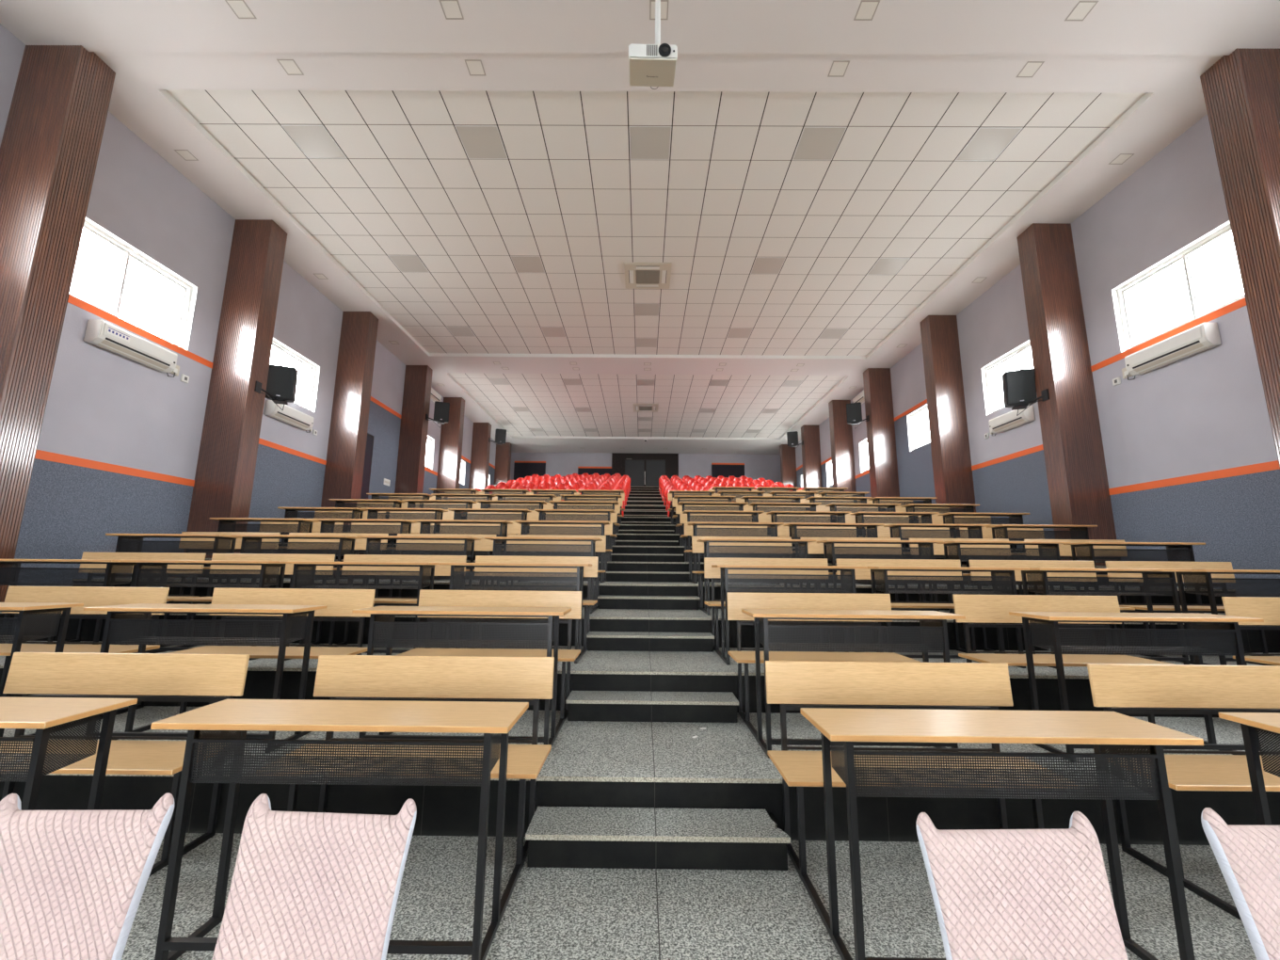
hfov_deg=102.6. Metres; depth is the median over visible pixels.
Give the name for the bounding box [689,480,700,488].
chair
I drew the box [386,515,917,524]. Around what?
floor
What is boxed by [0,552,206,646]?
desk
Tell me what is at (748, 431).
diffuser
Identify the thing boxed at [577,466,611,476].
acoustic panel
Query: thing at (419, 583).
shelf
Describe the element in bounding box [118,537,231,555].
shelf
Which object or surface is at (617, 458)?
door frame
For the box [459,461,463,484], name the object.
window
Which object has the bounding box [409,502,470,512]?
shelf
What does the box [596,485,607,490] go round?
chair
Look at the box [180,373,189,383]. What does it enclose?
wall switch
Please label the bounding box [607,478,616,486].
chair
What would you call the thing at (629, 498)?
floor
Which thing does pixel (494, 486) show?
floor
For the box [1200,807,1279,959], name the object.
banquet chair
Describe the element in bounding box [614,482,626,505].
chair
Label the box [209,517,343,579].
desk
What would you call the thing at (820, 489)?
desk
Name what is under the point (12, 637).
shelf
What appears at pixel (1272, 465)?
trim
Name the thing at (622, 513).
chair
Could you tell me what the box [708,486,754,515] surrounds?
desk
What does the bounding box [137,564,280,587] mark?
shelf
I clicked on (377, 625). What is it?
shelf
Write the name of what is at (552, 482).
chair
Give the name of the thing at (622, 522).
step
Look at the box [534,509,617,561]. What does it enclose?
desk
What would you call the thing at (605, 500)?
shelf
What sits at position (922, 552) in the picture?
shelf
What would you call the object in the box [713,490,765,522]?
desk
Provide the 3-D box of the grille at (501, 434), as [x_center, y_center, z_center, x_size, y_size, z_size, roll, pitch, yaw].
[-5.979,-1.895,22.031,0.390,0.535,0.088,5,-10,-23]
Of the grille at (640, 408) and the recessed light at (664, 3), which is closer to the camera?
the recessed light at (664, 3)
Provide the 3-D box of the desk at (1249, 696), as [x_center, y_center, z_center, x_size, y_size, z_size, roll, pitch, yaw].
[2.943,1.322,2.137,1.255,0.889,0.962,0,-10,0]
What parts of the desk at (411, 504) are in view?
backrest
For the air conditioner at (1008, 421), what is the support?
attached to the wall at (1207, 410)
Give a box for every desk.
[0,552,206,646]
[0,585,169,736]
[0,652,249,877]
[83,587,375,752]
[105,531,280,604]
[120,553,335,660]
[150,655,554,959]
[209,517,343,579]
[230,532,388,606]
[277,507,385,554]
[279,554,466,660]
[312,518,434,580]
[329,498,419,543]
[352,589,582,746]
[356,533,495,607]
[360,507,459,554]
[366,493,444,525]
[401,499,480,524]
[413,519,521,581]
[429,488,484,499]
[431,493,503,531]
[439,555,598,663]
[448,508,539,559]
[475,500,553,542]
[480,488,533,497]
[484,534,606,613]
[493,494,560,529]
[514,520,612,582]
[529,489,580,509]
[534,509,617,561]
[549,500,620,545]
[560,494,622,533]
[577,489,624,524]
[667,490,715,524]
[672,495,735,534]
[675,501,748,545]
[680,510,764,561]
[684,521,783,583]
[691,536,816,615]
[704,557,866,665]
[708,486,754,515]
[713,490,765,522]
[726,592,965,758]
[736,496,804,532]
[743,502,821,543]
[751,486,799,495]
[758,511,851,563]
[763,491,818,511]
[765,660,1203,959]
[777,522,884,585]
[796,487,847,496]
[800,496,871,532]
[800,537,943,611]
[814,491,869,502]
[816,503,900,527]
[835,559,1029,668]
[839,512,939,559]
[857,496,936,521]
[865,523,991,585]
[886,503,979,546]
[909,538,1070,613]
[918,512,1030,559]
[952,594,1263,761]
[959,524,1097,583]
[968,560,1191,668]
[1024,539,1205,613]
[1087,663,1279,920]
[1104,560,1279,665]
[1221,596,1279,665]
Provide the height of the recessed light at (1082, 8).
0.004 m
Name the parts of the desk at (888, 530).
leg, backrest, leg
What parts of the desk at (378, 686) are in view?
leg, rail, leg, leg, backrest post, seat, backrest, leg, leg, rail, leg, backrest post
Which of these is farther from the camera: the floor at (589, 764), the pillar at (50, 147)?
the pillar at (50, 147)
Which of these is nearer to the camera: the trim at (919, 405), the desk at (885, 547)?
the desk at (885, 547)
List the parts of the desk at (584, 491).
backrest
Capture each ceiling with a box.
[0,0,1279,454]
[165,89,1145,355]
[448,372,845,437]
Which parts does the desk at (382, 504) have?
backrest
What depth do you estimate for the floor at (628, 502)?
16.52 m
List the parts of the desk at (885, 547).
leg, leg, backrest, backrest post, leg, leg, leg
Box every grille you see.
[265,366,293,398]
[434,401,448,420]
[496,429,506,442]
[635,270,659,283]
[639,406,652,410]
[787,432,797,445]
[846,402,861,421]
[1006,369,1035,403]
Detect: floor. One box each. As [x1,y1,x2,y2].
[0,603,1279,653]
[0,640,1279,717]
[0,705,1279,845]
[72,576,1235,612]
[121,832,1256,959]
[199,558,1119,585]
[259,543,1038,564]
[284,533,1016,547]
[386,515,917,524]
[435,524,865,535]
[444,496,856,501]
[481,490,664,494]
[494,485,658,488]
[544,510,752,516]
[624,505,813,511]
[626,500,668,505]
[628,494,666,497]
[630,488,661,491]
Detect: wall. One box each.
[0,23,495,591]
[510,452,781,482]
[795,113,1279,597]
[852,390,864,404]
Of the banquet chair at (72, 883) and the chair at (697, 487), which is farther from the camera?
the chair at (697, 487)
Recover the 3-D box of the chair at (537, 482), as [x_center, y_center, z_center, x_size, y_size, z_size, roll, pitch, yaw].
[-3.439,0.366,17.291,0.441,0.825,0.514,0,-10,1]
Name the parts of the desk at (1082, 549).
backrest, leg, desk rail, leg, backrest post, leg, desk rail, leg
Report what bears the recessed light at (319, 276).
in the ceiling at (1160, 50)
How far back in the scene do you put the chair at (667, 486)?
16.19 m
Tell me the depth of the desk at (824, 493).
11.88 m
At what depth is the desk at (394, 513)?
8.15 m
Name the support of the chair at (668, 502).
on the floor at (623, 519)
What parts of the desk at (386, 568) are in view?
leg, leg, rail, leg, backrest post, seat, backrest, leg, desk rail, leg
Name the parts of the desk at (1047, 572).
backrest post, leg, rail, leg, desk rail, backrest, leg, backrest post, leg, seat, leg, leg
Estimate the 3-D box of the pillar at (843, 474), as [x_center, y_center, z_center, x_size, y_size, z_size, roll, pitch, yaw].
[7.204,-1.074,18.256,0.655,3.590,0.385,0,-10,0]
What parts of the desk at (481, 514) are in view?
backrest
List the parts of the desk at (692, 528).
backrest post, leg, leg, leg, backrest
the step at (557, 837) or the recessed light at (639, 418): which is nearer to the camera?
the step at (557, 837)
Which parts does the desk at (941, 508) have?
backrest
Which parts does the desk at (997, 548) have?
backrest post, leg, leg, desk rail, backrest, leg, leg, leg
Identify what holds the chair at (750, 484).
on the floor at (628, 502)
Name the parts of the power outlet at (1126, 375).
plate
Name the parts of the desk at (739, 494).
backrest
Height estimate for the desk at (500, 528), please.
0.889 m
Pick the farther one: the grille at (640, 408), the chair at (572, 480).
the grille at (640, 408)
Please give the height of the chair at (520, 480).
0.825 m
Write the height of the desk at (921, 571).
0.889 m
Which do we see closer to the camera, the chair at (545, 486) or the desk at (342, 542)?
the desk at (342, 542)
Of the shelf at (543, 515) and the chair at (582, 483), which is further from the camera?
the chair at (582, 483)
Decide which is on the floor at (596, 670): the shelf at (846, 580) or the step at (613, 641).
the step at (613, 641)
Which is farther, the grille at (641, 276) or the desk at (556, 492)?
the desk at (556, 492)
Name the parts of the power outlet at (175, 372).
plate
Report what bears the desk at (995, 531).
on the floor at (606, 588)
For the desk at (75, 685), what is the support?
on the floor at (550, 913)
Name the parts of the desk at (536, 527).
leg, backrest, leg, leg, leg, backrest post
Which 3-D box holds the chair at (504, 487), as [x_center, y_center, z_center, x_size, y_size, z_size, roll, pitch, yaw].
[-3.915,0.520,14.782,0.441,0.825,0.514,1,-10,-1]
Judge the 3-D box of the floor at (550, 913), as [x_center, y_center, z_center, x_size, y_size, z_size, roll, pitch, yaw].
[0.085,1.253,-1.389,14.625,0.200,8.081,0,-10,0]
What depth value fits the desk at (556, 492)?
11.93 m
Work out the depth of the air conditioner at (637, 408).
19.68 m
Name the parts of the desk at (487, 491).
backrest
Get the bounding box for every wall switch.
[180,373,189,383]
[383,478,390,486]
[1112,376,1120,385]
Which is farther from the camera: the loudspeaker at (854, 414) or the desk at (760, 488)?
the loudspeaker at (854, 414)
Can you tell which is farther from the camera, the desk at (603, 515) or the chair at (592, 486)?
the chair at (592, 486)
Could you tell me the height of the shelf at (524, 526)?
0.199 m
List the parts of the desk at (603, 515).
backrest, seat, leg, leg, leg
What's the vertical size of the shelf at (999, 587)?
0.199 m
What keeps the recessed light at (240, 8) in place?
in the ceiling at (1160, 50)
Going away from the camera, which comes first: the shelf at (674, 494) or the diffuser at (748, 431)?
the shelf at (674, 494)
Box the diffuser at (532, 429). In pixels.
[529,428,543,431]
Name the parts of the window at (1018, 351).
sash, sash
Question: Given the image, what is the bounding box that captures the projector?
[628,43,677,89]
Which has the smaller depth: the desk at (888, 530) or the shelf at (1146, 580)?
the shelf at (1146, 580)
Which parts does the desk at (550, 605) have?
leg, leg, backrest post, seat, backrest, leg, leg, rail, leg, backrest post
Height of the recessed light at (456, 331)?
0.006 m
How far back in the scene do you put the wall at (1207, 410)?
7.58 m
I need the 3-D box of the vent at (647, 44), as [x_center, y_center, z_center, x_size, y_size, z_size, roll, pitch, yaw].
[0.085,-3.044,3.630,0.075,0.074,0.003,1,3,-1]
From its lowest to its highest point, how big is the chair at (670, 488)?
0.825 m
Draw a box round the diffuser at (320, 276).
[314,273,326,278]
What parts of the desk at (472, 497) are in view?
backrest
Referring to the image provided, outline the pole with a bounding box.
[655,0,660,44]
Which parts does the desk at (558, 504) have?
backrest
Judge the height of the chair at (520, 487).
0.825 m
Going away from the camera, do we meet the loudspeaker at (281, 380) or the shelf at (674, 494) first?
the loudspeaker at (281, 380)
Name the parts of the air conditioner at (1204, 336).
panel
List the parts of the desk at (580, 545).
leg, backrest, leg, leg, leg, backrest post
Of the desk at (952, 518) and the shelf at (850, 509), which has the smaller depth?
the desk at (952, 518)
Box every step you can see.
[525,806,790,870]
[566,690,738,722]
[586,631,714,652]
[597,595,699,609]
[606,571,689,582]
[610,553,683,561]
[615,540,678,545]
[618,529,673,533]
[621,521,671,524]
[624,509,665,511]
[624,514,667,516]
[626,504,663,505]
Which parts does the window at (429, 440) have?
sash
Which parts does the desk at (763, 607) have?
backrest post, leg, rail, leg, leg, backrest, seat, backrest post, leg, leg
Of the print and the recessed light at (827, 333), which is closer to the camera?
the print
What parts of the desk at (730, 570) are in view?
backrest post, seat, leg, rail, leg, leg, backrest, leg, leg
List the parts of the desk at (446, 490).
backrest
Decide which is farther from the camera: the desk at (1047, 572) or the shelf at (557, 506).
the shelf at (557, 506)
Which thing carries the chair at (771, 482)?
on the floor at (629, 498)
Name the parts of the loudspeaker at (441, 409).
bracket arm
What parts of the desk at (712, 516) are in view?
leg, leg, backrest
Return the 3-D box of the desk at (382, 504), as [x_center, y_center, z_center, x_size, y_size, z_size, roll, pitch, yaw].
[-5.057,0.795,9.779,1.255,0.889,0.962,0,-10,0]
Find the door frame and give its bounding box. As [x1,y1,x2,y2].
[611,452,678,479]
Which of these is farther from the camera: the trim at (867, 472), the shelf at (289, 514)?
the trim at (867, 472)
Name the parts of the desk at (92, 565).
leg, leg, rail, backrest post, leg, desk rail, leg, backrest, leg, rail, seat, backrest post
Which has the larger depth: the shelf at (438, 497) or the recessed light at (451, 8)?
the shelf at (438, 497)
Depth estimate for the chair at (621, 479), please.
18.73 m
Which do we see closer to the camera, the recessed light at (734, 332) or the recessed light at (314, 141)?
the recessed light at (314, 141)
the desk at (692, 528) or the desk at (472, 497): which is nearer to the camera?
the desk at (692, 528)
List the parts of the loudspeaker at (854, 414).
bracket arm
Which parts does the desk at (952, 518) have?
leg, backrest, leg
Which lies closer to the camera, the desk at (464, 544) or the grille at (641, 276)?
the desk at (464, 544)
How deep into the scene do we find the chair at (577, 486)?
16.24 m
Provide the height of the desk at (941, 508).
0.889 m
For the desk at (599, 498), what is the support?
on the floor at (619, 536)
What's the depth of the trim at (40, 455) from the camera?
6.91 m
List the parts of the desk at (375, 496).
backrest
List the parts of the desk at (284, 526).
leg, leg, backrest, leg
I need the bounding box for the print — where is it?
[108,327,128,339]
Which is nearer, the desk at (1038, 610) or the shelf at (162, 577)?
the desk at (1038, 610)
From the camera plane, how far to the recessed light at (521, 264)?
10.43 m
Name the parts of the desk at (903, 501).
backrest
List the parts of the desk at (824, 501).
backrest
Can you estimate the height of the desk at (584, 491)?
0.889 m
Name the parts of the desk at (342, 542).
leg, leg, backrest, leg, leg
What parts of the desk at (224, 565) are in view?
leg, leg, rail, leg, seat, backrest post, leg, backrest, desk rail, leg, rail, leg, backrest post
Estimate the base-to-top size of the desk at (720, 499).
0.889 m
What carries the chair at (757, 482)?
on the floor at (629, 498)
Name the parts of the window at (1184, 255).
sash, sash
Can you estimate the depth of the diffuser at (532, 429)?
23.10 m
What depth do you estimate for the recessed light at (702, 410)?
20.10 m
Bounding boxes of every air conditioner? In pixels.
[83,319,177,372]
[264,400,313,430]
[430,387,441,402]
[624,262,671,288]
[633,403,658,412]
[988,405,1035,433]
[1124,322,1221,375]
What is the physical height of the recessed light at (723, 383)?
0.006 m
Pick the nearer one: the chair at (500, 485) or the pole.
the pole
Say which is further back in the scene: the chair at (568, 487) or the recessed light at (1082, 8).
the chair at (568, 487)
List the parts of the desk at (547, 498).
backrest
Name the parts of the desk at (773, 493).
backrest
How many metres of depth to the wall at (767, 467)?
27.29 m
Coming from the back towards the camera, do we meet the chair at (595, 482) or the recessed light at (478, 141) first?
the chair at (595, 482)
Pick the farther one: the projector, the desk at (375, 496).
the desk at (375, 496)
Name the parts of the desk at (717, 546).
backrest post, leg, rail, leg, leg, backrest, leg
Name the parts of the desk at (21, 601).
backrest post, leg, desk rail, leg, seat, backrest, rail, backrest post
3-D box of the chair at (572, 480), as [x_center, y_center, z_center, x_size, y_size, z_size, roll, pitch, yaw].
[-2.497,0.298,18.567,0.441,0.825,0.514,0,-10,1]
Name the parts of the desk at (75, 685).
backrest post, leg, desk rail, leg, seat, backrest, leg, rail, backrest post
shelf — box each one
[0,562,132,586]
[0,610,62,643]
[0,714,102,782]
[107,612,307,646]
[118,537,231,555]
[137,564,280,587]
[190,730,500,786]
[220,522,309,534]
[243,538,351,556]
[286,510,360,518]
[294,565,431,589]
[321,522,408,535]
[336,502,399,511]
[368,511,440,519]
[368,539,471,556]
[372,495,427,504]
[372,615,554,649]
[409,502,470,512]
[421,522,505,536]
[434,490,474,498]
[436,496,490,504]
[452,567,580,590]
[455,511,525,520]
[481,502,541,510]
[485,493,525,497]
[495,540,591,556]
[498,496,551,502]
[522,524,601,535]
[535,493,573,499]
[541,512,607,521]
[555,504,612,509]
[565,496,616,501]
[582,494,618,495]
[673,494,710,496]
[679,497,730,502]
[684,504,741,511]
[689,513,756,522]
[697,526,775,536]
[709,543,805,558]
[722,493,760,501]
[723,570,852,592]
[746,498,799,504]
[754,506,815,515]
[759,619,943,652]
[772,514,843,523]
[773,493,813,501]
[791,527,875,539]
[811,499,865,505]
[823,494,863,502]
[826,544,931,560]
[830,740,1160,799]
[832,506,894,515]
[857,514,930,523]
[874,499,929,508]
[875,572,1012,594]
[893,527,980,540]
[908,506,972,516]
[945,516,1021,524]
[947,544,1057,561]
[994,528,1087,541]
[1026,573,1174,595]
[1029,620,1237,655]
[1075,545,1191,562]
[1182,574,1279,596]
[1256,729,1279,776]
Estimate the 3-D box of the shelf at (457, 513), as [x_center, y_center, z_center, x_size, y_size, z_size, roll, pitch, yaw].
[-2.404,0.604,8.242,1.050,0.199,0.228,0,-10,0]
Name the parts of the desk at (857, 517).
leg, backrest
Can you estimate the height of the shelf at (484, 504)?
0.199 m
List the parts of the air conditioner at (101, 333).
panel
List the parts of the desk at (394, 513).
backrest, leg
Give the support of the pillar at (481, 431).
on the floor at (631, 492)
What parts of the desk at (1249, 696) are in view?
backrest post, leg, rail, backrest, seat, leg, desk rail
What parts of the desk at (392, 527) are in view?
leg, backrest, leg, leg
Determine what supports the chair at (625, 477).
on the floor at (630, 495)
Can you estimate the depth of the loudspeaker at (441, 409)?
15.70 m
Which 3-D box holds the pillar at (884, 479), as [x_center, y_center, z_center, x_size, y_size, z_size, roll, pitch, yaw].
[7.187,-1.144,15.255,0.655,4.453,0.385,0,-10,0]
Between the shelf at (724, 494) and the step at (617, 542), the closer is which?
the step at (617, 542)
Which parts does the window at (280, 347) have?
sash, sash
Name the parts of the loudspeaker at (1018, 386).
bracket arm, bracket plate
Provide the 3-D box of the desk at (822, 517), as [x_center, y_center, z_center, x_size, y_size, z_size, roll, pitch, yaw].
[2.692,0.932,8.462,1.255,0.889,0.962,0,-10,0]
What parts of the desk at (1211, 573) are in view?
backrest post, leg, rail, backrest, seat, leg, desk rail, leg, leg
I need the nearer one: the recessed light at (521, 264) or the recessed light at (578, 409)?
the recessed light at (521, 264)
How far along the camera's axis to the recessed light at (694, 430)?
23.10 m
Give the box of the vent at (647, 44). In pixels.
[646,44,656,55]
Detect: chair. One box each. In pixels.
[0,793,174,959]
[211,793,416,959]
[484,484,495,489]
[495,481,507,489]
[499,484,511,489]
[505,480,515,486]
[511,481,520,489]
[515,477,524,482]
[515,484,527,489]
[520,480,529,486]
[526,481,536,489]
[528,477,537,482]
[531,484,543,493]
[534,480,543,485]
[541,482,551,489]
[542,477,550,482]
[548,480,558,485]
[548,485,559,489]
[555,478,563,482]
[556,482,566,489]
[562,480,571,486]
[564,485,576,491]
[568,478,576,483]
[571,482,581,490]
[576,480,586,486]
[580,478,589,483]
[580,485,591,489]
[585,476,593,482]
[585,482,596,489]
[590,480,600,488]
[593,478,603,484]
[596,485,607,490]
[599,482,611,490]
[603,480,613,489]
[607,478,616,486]
[611,485,624,510]
[612,489,623,516]
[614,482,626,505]
[616,480,627,500]
[619,478,628,496]
[620,476,629,494]
[658,475,667,491]
[659,477,669,494]
[660,478,672,497]
[662,480,672,501]
[663,483,675,505]
[665,486,678,511]
[667,500,671,516]
[673,479,683,485]
[675,480,687,488]
[678,483,689,490]
[683,486,694,490]
[687,479,696,485]
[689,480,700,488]
[693,483,704,490]
[699,486,709,490]
[700,479,708,485]
[704,480,714,487]
[708,483,719,489]
[713,479,721,484]
[719,480,727,486]
[726,479,735,484]
[733,477,741,481]
[733,481,741,486]
[739,479,748,484]
[746,481,755,486]
[752,479,760,484]
[760,481,769,487]
[765,479,774,485]
[774,481,784,487]
[916,811,1128,959]
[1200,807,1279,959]
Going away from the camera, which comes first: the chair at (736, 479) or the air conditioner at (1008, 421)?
the air conditioner at (1008, 421)
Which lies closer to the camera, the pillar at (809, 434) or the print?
the print
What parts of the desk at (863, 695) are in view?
backrest post, leg, rail, leg, leg, backrest, seat, backrest post, leg, leg, rail, leg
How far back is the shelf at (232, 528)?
6.89 m
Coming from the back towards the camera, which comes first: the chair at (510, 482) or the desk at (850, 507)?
the chair at (510, 482)
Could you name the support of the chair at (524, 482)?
on the floor at (628, 502)
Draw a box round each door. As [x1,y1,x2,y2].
[360,432,374,499]
[624,458,665,486]
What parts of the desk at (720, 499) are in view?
backrest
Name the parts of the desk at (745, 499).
backrest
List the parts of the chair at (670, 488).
backrest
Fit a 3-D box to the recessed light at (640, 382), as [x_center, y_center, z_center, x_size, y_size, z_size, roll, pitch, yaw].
[0.189,-3.247,17.087,0.594,0.006,0.594,0,-10,0]
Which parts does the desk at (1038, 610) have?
backrest post, leg, backrest, desk rail, rail, leg, seat, backrest post, leg, leg, rail, leg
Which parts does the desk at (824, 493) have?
backrest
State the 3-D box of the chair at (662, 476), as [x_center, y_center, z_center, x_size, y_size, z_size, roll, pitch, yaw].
[0.992,0.168,21.064,0.441,0.825,0.514,0,-10,1]
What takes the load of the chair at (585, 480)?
on the floor at (629, 498)
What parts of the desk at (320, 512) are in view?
leg, backrest, leg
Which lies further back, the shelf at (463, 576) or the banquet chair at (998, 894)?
the shelf at (463, 576)
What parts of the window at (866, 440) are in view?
sash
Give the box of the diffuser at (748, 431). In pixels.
[746,430,760,432]
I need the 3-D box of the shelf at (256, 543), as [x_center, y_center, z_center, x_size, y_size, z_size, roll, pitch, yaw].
[-3.820,0.749,5.729,1.050,0.199,0.228,0,-10,0]
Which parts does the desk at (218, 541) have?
leg, backrest post, leg, desk rail, backrest, leg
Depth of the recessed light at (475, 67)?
6.22 m
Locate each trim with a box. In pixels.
[34,449,194,486]
[67,294,212,368]
[258,438,326,464]
[370,396,401,418]
[424,466,437,475]
[461,455,470,463]
[820,457,831,464]
[855,469,869,479]
[894,399,927,421]
[971,444,1043,470]
[1090,297,1246,371]
[1108,460,1279,495]
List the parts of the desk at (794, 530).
leg, backrest, leg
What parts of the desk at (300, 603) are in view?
leg, rail, leg, leg, backrest post, seat, leg, rail, backrest, desk rail, leg, backrest post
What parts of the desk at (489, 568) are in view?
leg, leg, backrest post, backrest, leg, leg, rail, leg, backrest post, seat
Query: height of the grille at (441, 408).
0.535 m
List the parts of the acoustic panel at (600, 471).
orange rail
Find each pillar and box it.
[0,45,115,602]
[183,219,287,558]
[320,311,378,531]
[394,365,432,493]
[435,397,464,494]
[468,422,491,489]
[494,442,511,485]
[779,444,797,487]
[800,424,822,487]
[828,400,856,496]
[863,368,899,497]
[920,315,975,535]
[1016,223,1117,565]
[1200,48,1279,467]
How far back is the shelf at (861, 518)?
8.10 m
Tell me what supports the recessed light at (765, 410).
in the ceiling at (552, 404)
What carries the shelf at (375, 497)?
attached to the desk at (375, 496)
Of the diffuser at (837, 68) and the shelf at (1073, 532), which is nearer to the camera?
the diffuser at (837, 68)
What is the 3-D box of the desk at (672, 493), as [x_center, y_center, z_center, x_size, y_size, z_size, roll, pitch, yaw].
[1.212,0.685,12.249,1.060,0.889,0.962,0,-10,0]
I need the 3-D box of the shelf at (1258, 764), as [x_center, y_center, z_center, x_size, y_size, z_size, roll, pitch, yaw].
[2.945,1.034,1.887,1.050,0.199,0.228,0,-10,0]
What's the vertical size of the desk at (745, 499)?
0.889 m
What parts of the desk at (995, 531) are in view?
leg, backrest, leg, leg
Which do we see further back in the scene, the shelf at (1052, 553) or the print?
the print
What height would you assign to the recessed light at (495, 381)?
0.006 m
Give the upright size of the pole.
2.200 m
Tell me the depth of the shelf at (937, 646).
3.07 m
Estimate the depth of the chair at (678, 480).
18.75 m
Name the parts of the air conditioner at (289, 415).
panel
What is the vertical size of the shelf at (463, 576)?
0.199 m
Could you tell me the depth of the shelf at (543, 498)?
10.65 m
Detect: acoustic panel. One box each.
[513,461,545,480]
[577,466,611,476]
[711,463,744,478]
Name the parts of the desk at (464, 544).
leg, leg, leg, backrest post, backrest, leg, leg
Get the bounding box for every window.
[69,220,192,348]
[272,339,316,411]
[425,436,431,468]
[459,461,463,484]
[828,461,832,486]
[861,439,869,472]
[909,405,930,450]
[984,342,1030,413]
[1116,224,1245,350]
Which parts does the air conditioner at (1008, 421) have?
panel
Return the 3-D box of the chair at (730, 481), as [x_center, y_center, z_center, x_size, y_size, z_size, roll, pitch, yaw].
[3.318,0.340,18.514,0.441,0.825,0.514,1,-10,-1]
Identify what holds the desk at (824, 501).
on the floor at (619, 536)
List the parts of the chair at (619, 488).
backrest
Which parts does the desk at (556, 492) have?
backrest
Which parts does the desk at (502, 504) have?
backrest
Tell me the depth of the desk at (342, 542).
5.62 m
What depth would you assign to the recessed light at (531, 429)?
23.11 m
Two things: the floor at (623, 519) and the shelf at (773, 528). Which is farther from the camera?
the floor at (623, 519)
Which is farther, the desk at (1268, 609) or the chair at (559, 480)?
the chair at (559, 480)
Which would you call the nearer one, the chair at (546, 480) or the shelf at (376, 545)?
the shelf at (376, 545)
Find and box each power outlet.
[166,364,179,377]
[1121,368,1135,380]
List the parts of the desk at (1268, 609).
backrest post, backrest, seat, seat rail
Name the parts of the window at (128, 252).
sash, sash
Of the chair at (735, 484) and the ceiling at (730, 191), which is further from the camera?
the chair at (735, 484)
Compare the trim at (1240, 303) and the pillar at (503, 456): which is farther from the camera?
the pillar at (503, 456)
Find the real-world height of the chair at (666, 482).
0.825 m
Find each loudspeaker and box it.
[254,364,298,410]
[425,400,449,428]
[488,428,506,447]
[786,431,803,447]
[846,401,869,425]
[1001,368,1049,415]
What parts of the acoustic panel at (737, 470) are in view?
orange rail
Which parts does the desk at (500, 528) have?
leg, backrest, leg, leg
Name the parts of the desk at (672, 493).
backrest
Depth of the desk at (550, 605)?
3.21 m
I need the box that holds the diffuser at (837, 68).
[829,62,847,75]
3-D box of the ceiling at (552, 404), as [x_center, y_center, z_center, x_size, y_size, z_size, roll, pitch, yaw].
[0.231,-2.734,20.194,12.670,0.020,8.250,0,-10,0]
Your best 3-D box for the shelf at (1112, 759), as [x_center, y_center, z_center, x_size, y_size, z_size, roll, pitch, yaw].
[1.271,1.020,1.892,1.050,0.199,0.228,0,-10,0]
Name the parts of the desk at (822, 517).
backrest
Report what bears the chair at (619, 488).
on the floor at (626, 512)
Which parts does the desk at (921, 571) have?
leg, desk rail, leg, backrest, seat, backrest post, leg, rail, leg, leg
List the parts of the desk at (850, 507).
backrest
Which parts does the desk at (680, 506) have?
backrest post, leg, leg, backrest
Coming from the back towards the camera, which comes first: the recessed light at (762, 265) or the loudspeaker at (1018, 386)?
the recessed light at (762, 265)
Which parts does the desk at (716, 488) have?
backrest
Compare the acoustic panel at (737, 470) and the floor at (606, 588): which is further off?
the acoustic panel at (737, 470)
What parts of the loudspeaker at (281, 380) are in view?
bracket plate, bracket arm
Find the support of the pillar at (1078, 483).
on the floor at (663, 567)
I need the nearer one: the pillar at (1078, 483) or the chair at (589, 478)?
the pillar at (1078, 483)
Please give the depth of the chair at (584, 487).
15.03 m
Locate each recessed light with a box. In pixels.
[174,149,198,160]
[224,0,256,18]
[276,59,303,75]
[280,124,346,158]
[313,273,328,279]
[387,255,429,272]
[388,340,399,344]
[438,0,463,19]
[446,326,476,336]
[454,125,508,159]
[464,59,485,75]
[488,378,511,384]
[510,256,544,272]
[512,406,529,411]
[528,428,544,431]
[540,326,566,336]
[562,378,582,385]
[575,407,591,412]
[583,428,597,431]
[628,126,671,159]
[634,303,659,316]
[635,337,657,347]
[636,379,655,385]
[638,416,652,420]
[638,428,651,431]
[649,0,668,19]
[691,429,705,432]
[699,408,716,413]
[708,380,729,386]
[726,327,752,338]
[745,429,761,432]
[750,256,785,274]
[760,408,779,413]
[781,380,803,386]
[792,127,847,160]
[817,328,848,338]
[827,60,849,77]
[853,0,879,20]
[866,257,910,274]
[954,127,1023,160]
[972,277,986,282]
[1016,61,1044,77]
[1064,0,1098,20]
[1108,153,1134,164]
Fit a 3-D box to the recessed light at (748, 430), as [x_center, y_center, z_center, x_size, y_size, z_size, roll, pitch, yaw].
[5.093,-2.191,23.068,0.594,0.006,0.594,0,-10,0]
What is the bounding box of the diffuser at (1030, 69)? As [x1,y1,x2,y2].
[1018,63,1041,76]
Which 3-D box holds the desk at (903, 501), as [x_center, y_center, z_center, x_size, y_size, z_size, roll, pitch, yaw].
[5.487,0.798,10.969,1.255,0.889,0.962,0,-10,0]
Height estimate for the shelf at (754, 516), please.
0.199 m
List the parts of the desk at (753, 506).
backrest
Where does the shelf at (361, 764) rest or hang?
attached to the desk at (378, 686)
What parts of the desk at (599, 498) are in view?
backrest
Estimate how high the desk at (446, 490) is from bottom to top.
0.889 m
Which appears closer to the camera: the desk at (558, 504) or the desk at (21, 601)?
the desk at (21, 601)
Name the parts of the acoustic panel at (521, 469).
orange rail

